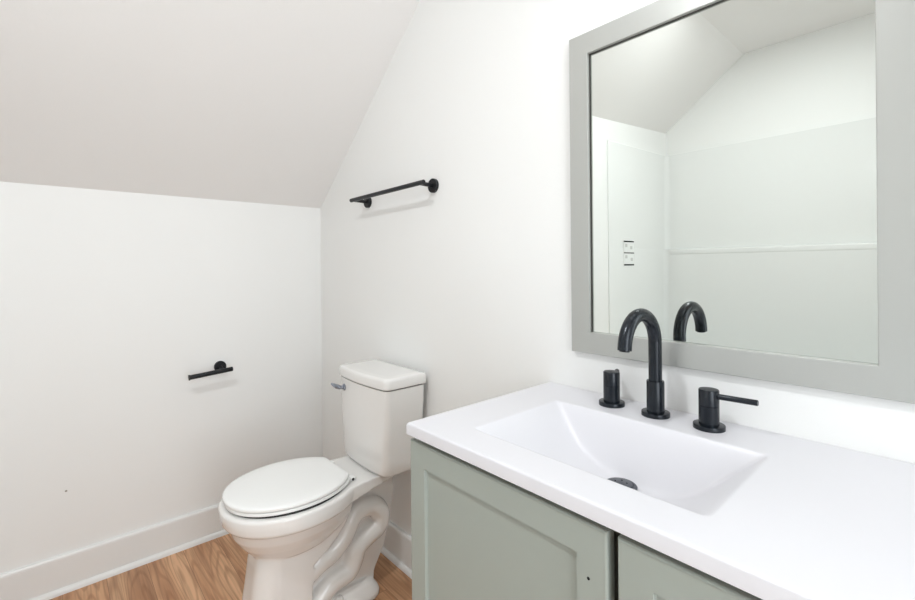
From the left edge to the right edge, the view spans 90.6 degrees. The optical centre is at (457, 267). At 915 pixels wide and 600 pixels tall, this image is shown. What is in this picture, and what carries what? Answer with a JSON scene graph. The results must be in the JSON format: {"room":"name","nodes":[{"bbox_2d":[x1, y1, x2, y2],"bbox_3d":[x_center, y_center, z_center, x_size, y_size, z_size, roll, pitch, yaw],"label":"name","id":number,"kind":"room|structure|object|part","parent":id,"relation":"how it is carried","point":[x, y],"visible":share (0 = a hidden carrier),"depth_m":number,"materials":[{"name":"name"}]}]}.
{"room":"bathroom","nodes":[
{"label":"bathroom","id":0,"kind":"room"},
{"bbox_2d":[0,182,322,573],"bbox_3d":[-1.522,0.421,1.565,2.376,1.452,0.101,-1,0,-42],"label":"wall","id":1,"kind":"structure","parent":0,"point":[110,301],"depth_m":1.75,"materials":[{"name":"white paint"}]},
{"bbox_2d":[0,504,228,599],"bbox_3d":[-1.150,1.079,1.805,1.310,0.129,0.027,-1,0,-42],"label":"baseboard","id":2,"kind":"structure","parent":1,"relation":"attached to","point":[56,576],"depth_m":1.68,"materials":[{"name":"white wood"}]},
{"bbox_2d":[188,361,232,380],"bbox_3d":[-1.032,0.428,1.884,0.165,0.052,0.073,-1,0,-42],"label":"toilet paper holder","id":3,"kind":"object","parent":1,"relation":"attached to","point":[220,366],"visible":1,"depth_m":1.88,"materials":[{"name":"black metal"}]},
{"bbox_2d":[0,0,419,207],"bbox_3d":[-0.570,-0.797,0.481,2.376,1.168,3.000,-1,0,-42],"label":"ceiling","id":4,"kind":"structure","parent":0,"point":[252,101],"depth_m":1.55,"materials":[{"name":"paint"}]},
{"bbox_2d":[50,533,411,599],"bbox_3d":[-0.552,1.163,0.481,2.376,0.050,3.000,-1,0,-42],"label":"floor","id":5,"kind":"structure","parent":0,"point":[215,569],"depth_m":1.65,"materials":[{"name":"brown wood"}]},
{"bbox_2d":[218,359,425,599],"bbox_3d":[-0.456,0.755,1.524,0.635,0.766,0.382,-1,0,-42],"label":"toilet","id":6,"kind":"object","parent":5,"relation":"on","point":[309,528],"visible":1,"depth_m":1.49,"materials":[{"name":"white ceramic"}]},
{"bbox_3d":[-0.551,0.687,1.445,0.357,0.014,0.328,-1,0,-42],"label":"lid","id":7,"kind":"part","parent":6,"relation":"part of","materials":[{"name":"white plastic"}]},
{"bbox_3d":[-0.548,0.702,1.447,0.357,0.010,0.326,-1,0,-42],"label":"seat","id":8,"kind":"part","parent":6,"relation":"part of","materials":[{"name":"white plastic"}]},
{"bbox_3d":[-0.468,0.925,1.516,0.592,0.426,0.362,-1,0,-42],"label":"bowl","id":9,"kind":"part","parent":6,"relation":"part of","materials":[{"name":"white ceramic"}]},
{"bbox_3d":[-0.449,0.444,1.682,0.057,0.020,0.025,-1,0,14],"label":"lever arm","id":10,"kind":"part","parent":6,"relation":"part of","materials":[{"name":"silver metal"}]},
{"bbox_3d":[-0.287,0.561,1.654,0.170,0.298,0.334,-1,0,-42],"label":"tank","id":11,"kind":"part","parent":6,"relation":"part of","materials":[{"name":"white ceramic"}]},
{"bbox_3d":[-0.288,0.389,1.655,0.182,0.038,0.341,-1,0,-42],"label":"tank lid","id":12,"kind":"part","parent":6,"relation":"part of","materials":[{"name":"white ceramic"}]},
{"bbox_2d":[411,438,762,599],"bbox_3d":[0.371,0.730,0.729,0.453,0.801,0.886,-1,0,-42],"label":"vanity cabinet","id":13,"kind":"object","parent":5,"relation":"on","point":[477,534],"visible":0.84,"depth_m":0.71,"materials":[{"name":"green paint"}]},
{"bbox_3d":[0.059,0.689,0.753,0.018,0.688,0.435,-1,0,-42],"label":"door","id":14,"kind":"part","parent":13,"relation":"part of","materials":[{"name":"green paint"}]},
{"bbox_3d":[0.235,0.686,0.608,0.018,0.711,0.853,-1,0,-42],"label":"frame","id":15,"kind":"part","parent":13,"relation":"part of","materials":[{"name":"green wood"}]},
{"bbox_2d":[406,382,914,599],"bbox_3d":[0.367,0.360,0.726,0.464,0.108,0.888,-1,0,-42],"label":"sink","id":16,"kind":"object","parent":13,"relation":"in","point":[768,515],"visible":0.99,"depth_m":0.65,"materials":[{"name":"ceramic"}]},
{"bbox_2d":[599,308,758,432],"bbox_3d":[0.390,0.193,0.879,0.179,0.225,0.309,-1,0,-42],"label":"faucet","id":17,"kind":"object","parent":16,"relation":"on","point":[709,398],"visible":1,"depth_m":0.91,"materials":[{"name":"black metal"}]},
{"bbox_3d":[0.343,0.265,1.007,0.035,0.066,0.035,-1,0,-42],"label":"handle","id":18,"kind":"part","parent":17,"relation":"part of","materials":[{"name":"black metal"}]},
{"bbox_3d":[0.361,0.159,0.891,0.151,0.156,0.026,-1,0,-42],"label":"spout","id":19,"kind":"part","parent":17,"relation":"part of","materials":[{"name":"black metal"}]},
{"bbox_3d":[0.476,0.264,0.857,0.035,0.066,0.035,-1,0,-42],"label":"handle","id":20,"kind":"part","parent":17,"relation":"part of","materials":[{"name":"black metal"}]},
{"bbox_3d":[0.506,0.241,0.823,0.010,0.012,0.071,-1,0,-42],"label":"lever","id":21,"kind":"part","parent":17,"relation":"part of","materials":[{"name":"black metal"}]},
{"bbox_3d":[0.356,0.686,0.418,0.018,0.688,0.434,-1,0,-42],"label":"door","id":22,"kind":"part","parent":13,"relation":"part of","materials":[{"name":"green paint"}]},
{"bbox_2d":[320,0,914,535],"bbox_3d":[0.287,-0.079,1.237,0.100,2.420,2.800,-1,0,-42],"label":"wall","id":23,"kind":"structure","parent":0,"point":[465,284],"depth_m":1.41,"materials":[{"name":"white paint"}]},
{"bbox_2d":[349,178,438,207],"bbox_3d":[-0.255,-0.278,1.712,0.076,0.056,0.496,-1,0,-42],"label":"towel bar","id":24,"kind":"object","parent":23,"relation":"attached to","point":[433,184],"visible":1,"depth_m":1.62,"materials":[{"name":"black metal"}]},
{"bbox_3d":[-0.110,-0.284,1.548,0.058,0.016,0.014,-1,0,-42],"label":"post","id":25,"kind":"part","parent":24,"relation":"part of","materials":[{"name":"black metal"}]},
{"bbox_2d":[381,520,411,578],"bbox_3d":[-0.211,1.071,1.714,0.027,0.129,1.355,-1,0,-42],"label":"baseboard","id":26,"kind":"structure","parent":23,"relation":"attached to","point":[397,547],"depth_m":1.73,"materials":[{"name":"white wood"}]},
{"bbox_2d":[569,0,914,403],"bbox_3d":[0.496,-0.183,0.914,0.014,0.784,0.622,-1,0,-42],"label":"wall mirror","id":27,"kind":"object","parent":23,"relation":"attached to","point":[742,172],"visible":1,"depth_m":0.85,"materials":[{"name":"grey mirror"}]},
{"bbox_3d":[0.307,-0.181,1.127,0.014,0.784,0.052,-1,0,-42],"label":"frame rail","id":28,"kind":"part","parent":27,"relation":"part of","materials":[{"name":"grey wood"}]},
{"bbox_3d":[0.493,-0.549,0.914,0.014,0.052,0.622,-1,0,-42],"label":"frame rail","id":29,"kind":"part","parent":27,"relation":"part of","materials":[{"name":"grey wood"}]},
{"bbox_3d":[0.499,0.184,0.914,0.014,0.052,0.622,-1,0,-42],"label":"frame rail","id":30,"kind":"part","parent":27,"relation":"part of","materials":[{"name":"grey wood"}]},
{"bbox_3d":[0.685,-0.184,0.701,0.014,0.784,0.052,-1,0,-42],"label":"frame rail","id":31,"kind":"part","parent":27,"relation":"part of","materials":[{"name":"grey wood"}]}
]}

